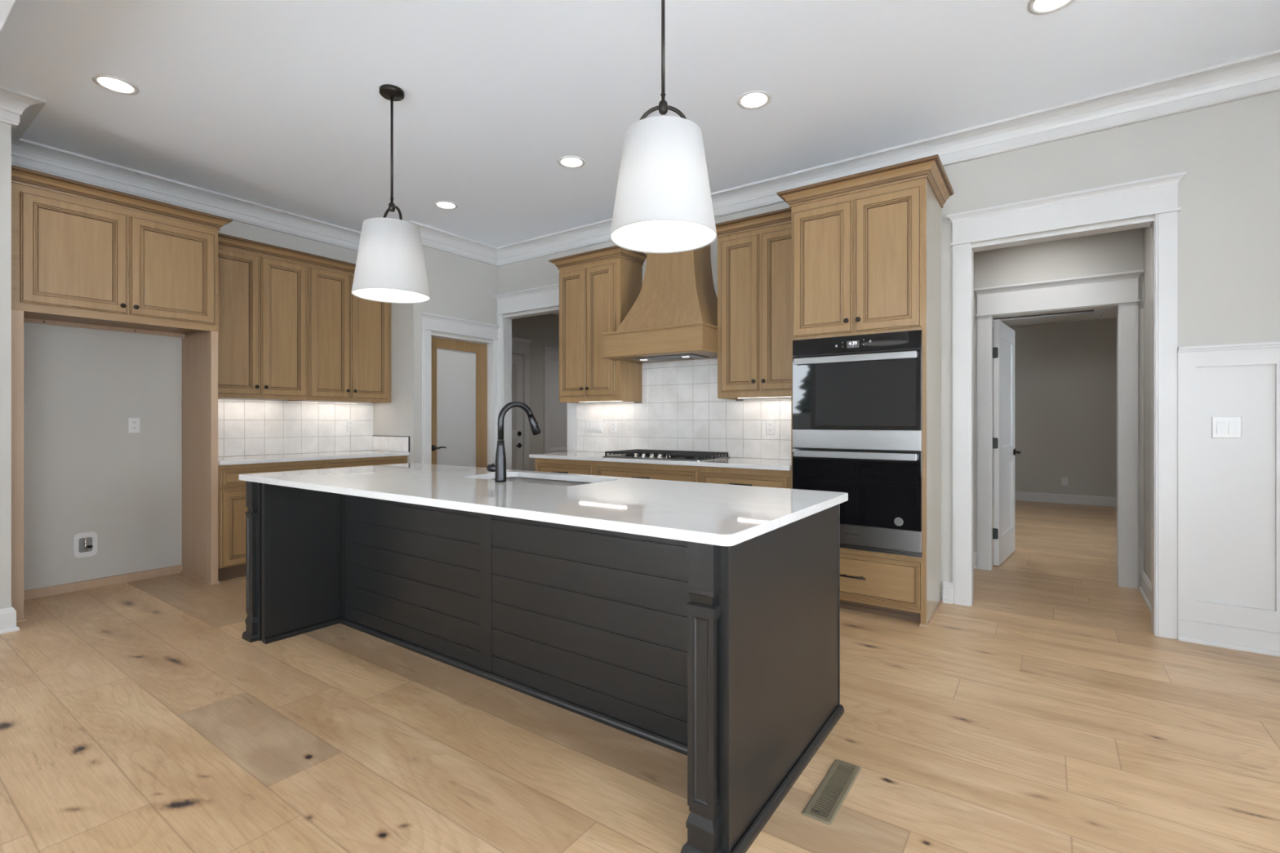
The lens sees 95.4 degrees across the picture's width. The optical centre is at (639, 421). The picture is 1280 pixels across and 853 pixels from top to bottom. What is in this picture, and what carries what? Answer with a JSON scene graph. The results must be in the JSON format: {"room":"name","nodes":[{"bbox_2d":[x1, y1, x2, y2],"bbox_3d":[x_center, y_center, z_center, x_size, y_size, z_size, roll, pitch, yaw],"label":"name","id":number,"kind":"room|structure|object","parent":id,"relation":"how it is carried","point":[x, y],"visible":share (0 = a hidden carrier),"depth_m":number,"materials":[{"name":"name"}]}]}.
{"room":"kitchen","nodes":[
{"label":"kitchen","id":0,"kind":"room"},
{"bbox_2d":[0,121,11,608],"bbox_3d":[-5.235,-0.333,1.886,0.905,3.090,4.270,0,0,35],"label":"wall","id":1,"kind":"structure","parent":0,"point":[5,129],"depth_m":3.35,"materials":[{"name":"grey paint"}]},
{"bbox_2d":[0,0,15,31],"bbox_3d":[-0.441,-1.763,0.690,8.314,0.230,0.302,0,0,35],"label":"trim","id":2,"kind":"structure","parent":1,"relation":"attached to","point":[6,6],"depth_m":2.33,"materials":[{"name":"white paint"}]},
{"bbox_2d":[0,606,19,634],"bbox_3d":[-4.851,1.144,1.635,0.050,0.136,4.300,0,0,35],"label":"baseboard","id":3,"kind":"structure","parent":1,"relation":"attached to","point":[7,615],"depth_m":3.35,"materials":[{"name":"white paint"}]},
{"bbox_2d":[23,220,372,591],"bbox_3d":[-3.562,-0.333,4.949,0.122,3.090,2.666,0,0,35],"label":"wall","id":4,"kind":"structure","parent":0,"point":[84,471],"depth_m":4.29,"materials":[{"name":"grey paint"}]},
{"bbox_2d":[73,531,97,557],"bbox_3d":[-3.994,0.891,4.203,0.028,0.178,0.126,0,0,35],"label":"water supply box","id":5,"kind":"object","parent":4,"relation":"attached to","point":[85,544],"visible":1,"depth_m":4.20,"materials":[{"name":"grey plastic"}]},
{"bbox_2d":[128,417,140,432],"bbox_3d":[-3.845,0.029,4.433,0.007,0.117,0.072,0,0,35],"label":"electrical outlet","id":6,"kind":"object","parent":4,"relation":"attached to","point":[134,423],"visible":1,"depth_m":4.43,"materials":[{"name":"grey plastic"}]},
{"bbox_2d":[131,420,137,424],"bbox_3d":[-3.843,0.008,4.431,0.002,0.029,0.033,0,0,35],"label":"receptacle","id":7,"kind":"object","parent":6,"relation":"attached to","point":[133,422],"depth_m":4.43,"materials":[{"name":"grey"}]},
{"bbox_2d":[131,426,137,430],"bbox_3d":[-3.843,0.050,4.431,0.002,0.029,0.033,0,0,35],"label":"receptacle","id":8,"kind":"object","parent":6,"relation":"attached to","point":[133,428],"depth_m":4.43,"materials":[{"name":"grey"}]},
{"bbox_2d":[217,232,311,400],"bbox_3d":[-3.268,-0.830,4.914,0.397,1.284,0.770,0,0,35],"label":"upper cabinet","id":9,"kind":"object","parent":4,"relation":"attached to","point":[262,287],"visible":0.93,"depth_m":4.85,"materials":[{"name":"brown wood"}]},
{"bbox_2d":[217,398,373,457],"bbox_3d":[-3.194,0.054,5.356,0.011,0.488,1.576,0,0,35],"label":"backsplash","id":10,"kind":"structure","parent":4,"relation":"attached to","point":[246,427],"depth_m":5.34,"materials":[{"name":"tile"}]},
{"bbox_2d":[306,253,391,403],"bbox_3d":[-2.815,-0.830,5.560,0.397,1.284,0.804,0,0,35],"label":"upper cabinet","id":11,"kind":"object","parent":4,"relation":"attached to","point":[348,336],"visible":0.88,"depth_m":5.40,"materials":[{"name":"brown wood"}]},
{"bbox_2d":[346,419,354,431],"bbox_3d":[-2.876,0.040,5.795,0.007,0.117,0.072,0,0,35],"label":"electrical outlet","id":12,"kind":"object","parent":4,"relation":"attached to","point":[350,423],"visible":1,"depth_m":5.79,"materials":[{"name":"grey plastic"}]},
{"bbox_2d":[373,245,497,463],"bbox_3d":[-2.209,-0.333,6.267,0.822,3.090,1.047,0,0,35],"label":"wall","id":13,"kind":"structure","parent":0,"point":[461,287],"depth_m":5.80,"materials":[{"name":"grey paint"}]},
{"bbox_2d":[373,435,408,452],"bbox_3d":[-2.485,0.224,5.814,0.625,0.148,0.011,0,0,35],"label":"backsplash","id":14,"kind":"structure","parent":13,"relation":"attached to","point":[380,442],"depth_m":5.80,"materials":[{"name":"tile"}]},
{"bbox_2d":[386,435,409,452],"bbox_3d":[-2.483,0.222,5.812,0.630,0.152,0.012,0,0,35],"label":"trim","id":15,"kind":"structure","parent":13,"relation":"attached to","point":[386,436],"depth_m":5.63,"materials":[{"name":"black metal"}]},
{"bbox_2d":[419,311,499,465],"bbox_3d":[-1.879,0.078,6.082,0.174,2.268,0.995,0,0,35],"label":"trim","id":16,"kind":"structure","parent":13,"relation":"attached to","point":[430,322],"depth_m":5.98,"materials":[{"name":"grey paint"}]},
{"bbox_2d":[431,337,487,467],"bbox_3d":[-1.889,0.177,6.112,0.094,2.050,0.760,0,0,35],"label":"door","id":17,"kind":"structure","parent":13,"relation":"in","point":[459,368],"depth_m":6.13,"materials":[{"name":"brown wood"}]},
{"bbox_2d":[511,313,559,471],"bbox_3d":[-0.917,-0.163,8.892,0.120,2.750,4.500,0,0,35],"label":"wall","id":18,"kind":"structure","parent":0,"point":[544,330],"depth_m":8.04,"materials":[{"name":"grey paint"}]},
{"bbox_2d":[511,354,523,470],"bbox_3d":[-1.792,0.157,7.507,0.079,2.090,0.817,0,0,35],"label":"door","id":19,"kind":"structure","parent":18,"relation":"in","point":[517,433],"depth_m":7.79,"materials":[{"name":"grey paint"}]},
{"bbox_2d":[511,336,533,471],"bbox_3d":[-1.786,0.052,7.504,0.052,2.321,1.090,0,0,35],"label":"trim","id":20,"kind":"structure","parent":18,"relation":"attached to","point":[519,345],"depth_m":7.87,"materials":[{"name":"grey paint"}]},
{"bbox_2d":[542,346,567,453],"bbox_3d":[-0.958,-0.268,8.685,0.050,1.560,1.325,0,0,35],"label":"trim","id":21,"kind":"structure","parent":18,"relation":"attached to","point":[555,412],"depth_m":8.32,"materials":[{"name":"grey paint"}]},
{"bbox_2d":[0,498,1279,852],"bbox_3d":[0.121,1.212,4.182,15.659,0.001,14.732,0,0,35],"label":"floor","id":22,"kind":"structure","parent":0,"point":[1046,713],"depth_m":2.19,"materials":[{"name":"brown wood"}]},
{"bbox_2d":[11,164,232,622],"bbox_3d":[-3.663,-0.153,4.109,0.677,2.730,1.139,0,0,35],"label":"tall cabinet","id":23,"kind":"object","parent":22,"relation":"on","point":[84,255],"visible":0.97,"depth_m":3.97,"materials":[{"name":"brown wood"}]},
{"bbox_2d":[217,459,324,581],"bbox_3d":[-3.161,0.771,4.846,0.650,0.884,0.783,0,0,35],"label":"base cabinet","id":24,"kind":"object","parent":22,"relation":"on","point":[232,508],"visible":0.1,"depth_m":4.45,"materials":[{"name":"brown wood"}]},
{"bbox_2d":[324,455,407,468],"bbox_3d":[-2.708,0.771,5.492,0.650,0.884,0.793,0,0,35],"label":"base cabinet","id":25,"kind":"object","parent":22,"relation":"on","point":[369,461],"visible":0.06,"depth_m":5.30,"materials":[{"name":"brown wood"}]},
{"bbox_2d":[217,450,409,465],"bbox_3d":[-2.938,0.313,5.175,0.637,0.030,1.577,0,0,35],"label":"countertop","id":26,"kind":"structure","parent":25,"relation":"on","point":[225,460],"depth_m":5.01,"materials":[{"name":"white stone"}]},
{"bbox_2d":[242,480,844,852],"bbox_3d":[-0.679,0.771,2.859,3.005,0.884,1.127,0,0,35],"label":"kitchen island","id":27,"kind":"object","parent":22,"relation":"on","point":[726,659],"visible":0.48,"depth_m":2.35,"materials":[{"name":"black paint"}]},
{"bbox_2d":[238,462,848,546],"bbox_3d":[-0.691,0.313,2.855,3.051,0.030,1.118,0,0,35],"label":"island countertop","id":28,"kind":"structure","parent":27,"relation":"on","point":[709,513],"depth_m":2.33,"materials":[{"name":"white stone"}]},
{"bbox_2d":[486,401,541,482],"bbox_3d":[-0.633,0.098,2.958,0.260,0.400,0.112,0,0,-41],"label":"faucet","id":29,"kind":"object","parent":28,"relation":"on","point":[500,468],"visible":1,"depth_m":2.87,"materials":[{"name":"black metal"}]},
{"bbox_2d":[488,476,591,485],"bbox_3d":[-0.536,0.431,3.065,0.850,0.204,0.450,0,0,35],"label":"sink","id":30,"kind":"object","parent":28,"relation":"in","point":[548,482],"visible":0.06,"depth_m":3.31,"materials":[{"name":"white ceramic"}]},
{"bbox_2d":[535,457,595,475],"bbox_3d":[-0.505,0.771,5.312,0.699,0.884,0.650,0,0,35],"label":"base cabinet","id":31,"kind":"object","parent":22,"relation":"on","point":[542,464],"visible":0.16,"depth_m":5.06,"materials":[{"name":"brown wood"}]},
{"bbox_2d":[595,461,699,482],"bbox_3d":[0.191,0.771,4.823,0.998,0.884,0.650,0,0,35],"label":"base cabinet","id":32,"kind":"object","parent":22,"relation":"on","point":[635,470],"visible":0.2,"depth_m":4.56,"materials":[{"name":"brown wood"}]},
{"bbox_2d":[528,451,791,471],"bbox_3d":[0.181,0.313,4.838,2.442,0.030,0.637,0,0,35],"label":"countertop","id":33,"kind":"structure","parent":32,"relation":"on","point":[731,462],"depth_m":4.47,"materials":[{"name":"white stone"}]},
{"bbox_2d":[602,448,729,461],"bbox_3d":[0.215,0.275,4.813,0.930,0.046,0.525,0,0,35],"label":"gas cooktop","id":34,"kind":"object","parent":33,"relation":"in","point":[686,455],"visible":1,"depth_m":4.68,"materials":[{"name":"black metal"}]},
{"bbox_2d":[699,466,791,488],"bbox_3d":[0.889,0.771,4.333,0.702,0.884,0.650,0,0,35],"label":"base cabinet","id":35,"kind":"object","parent":22,"relation":"on","point":[718,475],"visible":0.17,"depth_m":4.08,"materials":[{"name":"brown wood"}]},
{"bbox_2d":[802,759,861,825],"bbox_3d":[0.638,1.208,1.916,0.090,0.008,0.356,0,0,35],"label":"floor vent","id":36,"kind":"object","parent":22,"relation":"in","point":[828,797],"visible":1,"depth_m":1.90,"materials":[{"name":"brown metal"}]},
{"bbox_2d":[776,154,953,627],"bbox_3d":[1.505,-0.158,3.884,0.966,2.740,0.676,0,0,35],"label":"tall cabinet","id":37,"kind":"object","parent":22,"relation":"on","point":[866,246],"visible":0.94,"depth_m":3.61,"materials":[{"name":"brown wood"}]},
{"bbox_2d":[792,329,922,557],"bbox_3d":[1.478,0.133,3.848,0.781,1.342,0.562,0,0,35],"label":"wall oven","id":38,"kind":"object","parent":37,"relation":"in","point":[857,399],"visible":0.97,"depth_m":3.60,"materials":[{"name":"black metal"}]},
{"bbox_2d":[0,0,1279,247],"bbox_3d":[-0.954,-1.928,1.147,9.920,0.100,8.220,0,0,35],"label":"ceiling","id":39,"kind":"structure","parent":0,"point":[279,104],"depth_m":3.21,"materials":[{"name":"white paint"}]},
{"bbox_2d":[91,74,138,94],"bbox_3d":[-2.919,-1.874,3.247,0.196,0.006,0.196,0,0,35],"label":"recessed light","id":40,"kind":"object","parent":39,"relation":"in","point":[112,83],"visible":1,"depth_m":3.24,"materials":[{"name":"grey plastic"}]},
{"bbox_2d":[351,84,430,303],"bbox_3d":[-1.407,-1.294,3.309,0.413,1.168,0.413,0,0,35],"label":"pendant lamp","id":41,"kind":"object","parent":39,"relation":"hanging from","point":[390,267],"visible":1,"depth_m":3.18,"materials":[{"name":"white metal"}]},
{"bbox_2d":[351,288,429,302],"bbox_3d":[-1.407,-0.715,3.309,0.405,0.002,0.405,0,0,35],"label":"diffuser","id":42,"kind":"object","parent":41,"relation":"attached to","point":[379,295],"depth_m":3.29,"materials":[{"name":"white"}]},
{"bbox_2d":[434,200,457,209],"bbox_3d":[-1.678,-1.874,5.054,0.196,0.006,0.196,0,0,35],"label":"recessed light","id":43,"kind":"object","parent":39,"relation":"in","point":[447,205],"visible":1,"depth_m":5.05,"materials":[{"name":"grey plastic"}]},
{"bbox_2d":[558,155,585,168],"bbox_3d":[-0.490,-1.874,4.215,0.196,0.006,0.196,0,0,35],"label":"recessed light","id":44,"kind":"object","parent":39,"relation":"in","point":[569,162],"visible":1,"depth_m":4.21,"materials":[{"name":"grey plastic"}]},
{"bbox_2d":[609,0,716,253],"bbox_3d":[0.092,-1.294,2.257,0.413,1.168,0.413,0,0,35],"label":"pendant lamp","id":45,"kind":"object","parent":39,"relation":"hanging from","point":[664,205],"visible":1,"depth_m":2.12,"materials":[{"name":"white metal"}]},
{"bbox_2d":[610,220,715,252],"bbox_3d":[0.092,-0.715,2.257,0.405,0.002,0.405,0,0,35],"label":"diffuser","id":46,"kind":"object","parent":45,"relation":"attached to","point":[639,236],"depth_m":2.24,"materials":[{"name":"white"}]},
{"bbox_2d":[737,90,771,109],"bbox_3d":[0.669,-1.874,3.401,0.196,0.006,0.196,0,0,35],"label":"recessed light","id":47,"kind":"object","parent":39,"relation":"in","point":[753,100],"visible":1,"depth_m":3.40,"materials":[{"name":"grey plastic"}]},
{"bbox_2d":[1027,0,1075,14],"bbox_3d":[1.842,-1.874,2.586,0.196,0.006,0.196,0,0,35],"label":"recessed light","id":48,"kind":"object","parent":39,"relation":"in","point":[1034,6],"visible":1,"depth_m":2.63,"materials":[{"name":"grey plastic"}]},
{"bbox_2d":[497,90,1279,599],"bbox_3d":[1.898,-0.333,4.095,8.640,3.090,0.117,0,0,35],"label":"wall","id":49,"kind":"structure","parent":0,"point":[1228,218],"depth_m":3.22,"materials":[{"name":"grey paint"}]},
{"bbox_2d":[493,283,576,469],"bbox_3d":[-1.074,-0.088,6.150,1.203,2.601,0.169,0,0,35],"label":"trim","id":50,"kind":"structure","parent":49,"relation":"attached to","point":[545,296],"depth_m":6.34,"materials":[{"name":"grey paint"}]},
{"bbox_2d":[586,419,602,431],"bbox_3d":[-0.434,0.043,5.640,0.194,0.111,0.012,0,0,35],"label":"light switch","id":51,"kind":"object","parent":49,"relation":"attached to","point":[591,425],"visible":1,"depth_m":5.63,"materials":[{"name":"grey plastic"}]},
{"bbox_2d":[548,245,646,403],"bbox_3d":[-0.384,-0.845,5.378,0.860,1.334,0.402,0,0,35],"label":"upper cabinet","id":52,"kind":"object","parent":49,"relation":"attached to","point":[598,288],"visible":1,"depth_m":5.24,"materials":[{"name":"brown wood"}]},
{"bbox_2d":[610,420,616,433],"bbox_3d":[-0.247,0.052,5.512,0.072,0.117,0.007,0,0,35],"label":"electrical outlet","id":53,"kind":"object","parent":49,"relation":"attached to","point":[613,423],"visible":1,"depth_m":5.51,"materials":[{"name":"grey plastic"}]},
{"bbox_2d":[0,48,1279,266],"bbox_3d":[0.452,-1.797,2.643,9.098,0.162,3.921,0,0,35],"label":"trim","id":54,"kind":"structure","parent":49,"relation":"attached to","point":[1259,74],"depth_m":3.99,"materials":[{"name":"grey paint"}]},
{"bbox_2d":[601,244,717,363],"bbox_3d":[0.245,-1.015,4.825,0.965,0.986,0.585,0,0,35],"label":"range hood","id":55,"kind":"object","parent":49,"relation":"attached to","point":[674,311],"visible":0.96,"depth_m":4.71,"materials":[{"name":"brown wood"}]},
{"bbox_2d":[576,358,791,459],"bbox_3d":[0.367,-0.125,5.090,2.426,0.846,0.012,0,0,35],"label":"backsplash","id":56,"kind":"structure","parent":49,"relation":"attached to","point":[680,408],"depth_m":5.05,"materials":[{"name":"tile"}]},
{"bbox_2d":[715,207,791,399],"bbox_3d":[0.965,-0.845,4.431,0.692,1.334,0.402,0,0,35],"label":"upper cabinet","id":57,"kind":"object","parent":49,"relation":"attached to","point":[754,251],"visible":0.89,"depth_m":4.33,"materials":[{"name":"brown wood"}]},
{"bbox_2d":[765,420,774,435],"bbox_3d":[1.035,0.049,4.611,0.072,0.117,0.007,0,0,35],"label":"electrical outlet","id":58,"kind":"object","parent":49,"relation":"attached to","point":[770,424],"visible":1,"depth_m":4.61,"materials":[{"name":"grey plastic"}]},
{"bbox_2d":[942,581,952,604],"bbox_3d":[2.059,1.144,3.891,0.058,0.136,0.030,0,0,35],"label":"baseboard","id":59,"kind":"structure","parent":49,"relation":"attached to","point":[947,586],"depth_m":3.89,"materials":[{"name":"grey paint"}]},
{"bbox_2d":[946,171,1186,639],"bbox_3d":[2.564,-0.078,3.595,1.169,2.581,0.169,0,0,35],"label":"trim","id":60,"kind":"structure","parent":49,"relation":"attached to","point":[1157,196],"depth_m":3.42,"materials":[{"name":"grey paint"}]},
{"bbox_2d":[1211,416,1241,438],"bbox_3d":[3.154,0.032,3.128,0.116,0.117,0.012,0,0,35],"label":"light switch","id":61,"kind":"object","parent":49,"relation":"attached to","point":[1222,427],"visible":1,"depth_m":3.13,"materials":[{"name":"white plastic"}]},
{"bbox_2d":[1177,341,1279,657],"bbox_3d":[4.137,0.401,2.422,2.812,1.622,0.046,0,0,35],"label":"wainscoting","id":62,"kind":"structure","parent":49,"relation":"attached to","point":[1228,489],"depth_m":3.13,"materials":[{"name":"grey paint"}]},
{"bbox_2d":[992,318,1116,497],"bbox_3d":[6.160,-0.388,8.773,5.200,3.200,0.120,0,0,35],"label":"wall","id":63,"kind":"structure","parent":0,"point":[1065,373],"depth_m":8.60,"materials":[{"name":"grey paint"}]},
{"bbox_2d":[992,489,1116,506],"bbox_3d":[6.117,1.144,8.712,4.960,0.136,0.030,0,0,35],"label":"baseboard","id":64,"kind":"structure","parent":63,"relation":"attached to","point":[1019,495],"depth_m":8.58,"materials":[{"name":"grey paint"}]},
{"bbox_2d":[1061,477,1067,485],"bbox_3d":[6.283,0.887,8.609,0.072,0.117,0.007,0,0,35],"label":"electrical outlet","id":65,"kind":"object","parent":63,"relation":"attached to","point":[1064,480],"visible":1,"depth_m":8.61,"materials":[{"name":"grey plastic"}]},
{"bbox_2d":[992,307,1116,328],"bbox_3d":[4.686,-1.497,6.674,4.960,0.082,5.010,0,0,35],"label":"ceiling","id":66,"kind":"structure","parent":0,"point":[1102,313],"depth_m":8.27,"materials":[{"name":"white paint"}]},
{"bbox_2d":[973,227,1143,586],"bbox_3d":[2.730,-0.213,4.914,2.580,2.850,0.120,0,0,35],"label":"wall","id":67,"kind":"structure","parent":0,"point":[1117,251],"depth_m":4.45,"materials":[{"name":"grey paint"}]},
{"bbox_2d":[973,551,977,568],"bbox_3d":[2.203,1.144,5.192,1.398,0.136,0.030,0,0,35],"label":"baseboard","id":68,"kind":"structure","parent":67,"relation":"attached to","point":[975,553],"depth_m":4.79,"materials":[{"name":"grey paint"}]},
{"bbox_2d":[992,320,1021,565],"bbox_3d":[3.242,0.180,5.124,0.101,2.045,0.794,0,0,42],"label":"door","id":69,"kind":"structure","parent":67,"relation":"in","point":[1003,348],"depth_m":5.03,"materials":[{"name":"grey paint"}]},
{"bbox_2d":[973,269,1144,589],"bbox_3d":[3.221,0.063,4.543,1.070,2.298,0.182,0,0,35],"label":"trim","id":70,"kind":"structure","parent":67,"relation":"attached to","point":[1119,291],"depth_m":4.37,"materials":[{"name":"grey paint"}]},
{"bbox_2d":[1143,226,1151,581],"bbox_3d":[3.398,-0.213,3.742,0.138,2.850,1.030,0,0,35],"label":"wall","id":71,"kind":"structure","parent":0,"point":[1147,230],"depth_m":4.05,"materials":[{"name":"grey paint"}]},
{"bbox_2d":[1137,570,1151,612],"bbox_3d":[3.330,1.144,3.790,0.030,0.136,1.030,0,0,35],"label":"baseboard","id":72,"kind":"structure","parent":71,"relation":"attached to","point":[1144,588],"depth_m":3.98,"materials":[{"name":"grey paint"}]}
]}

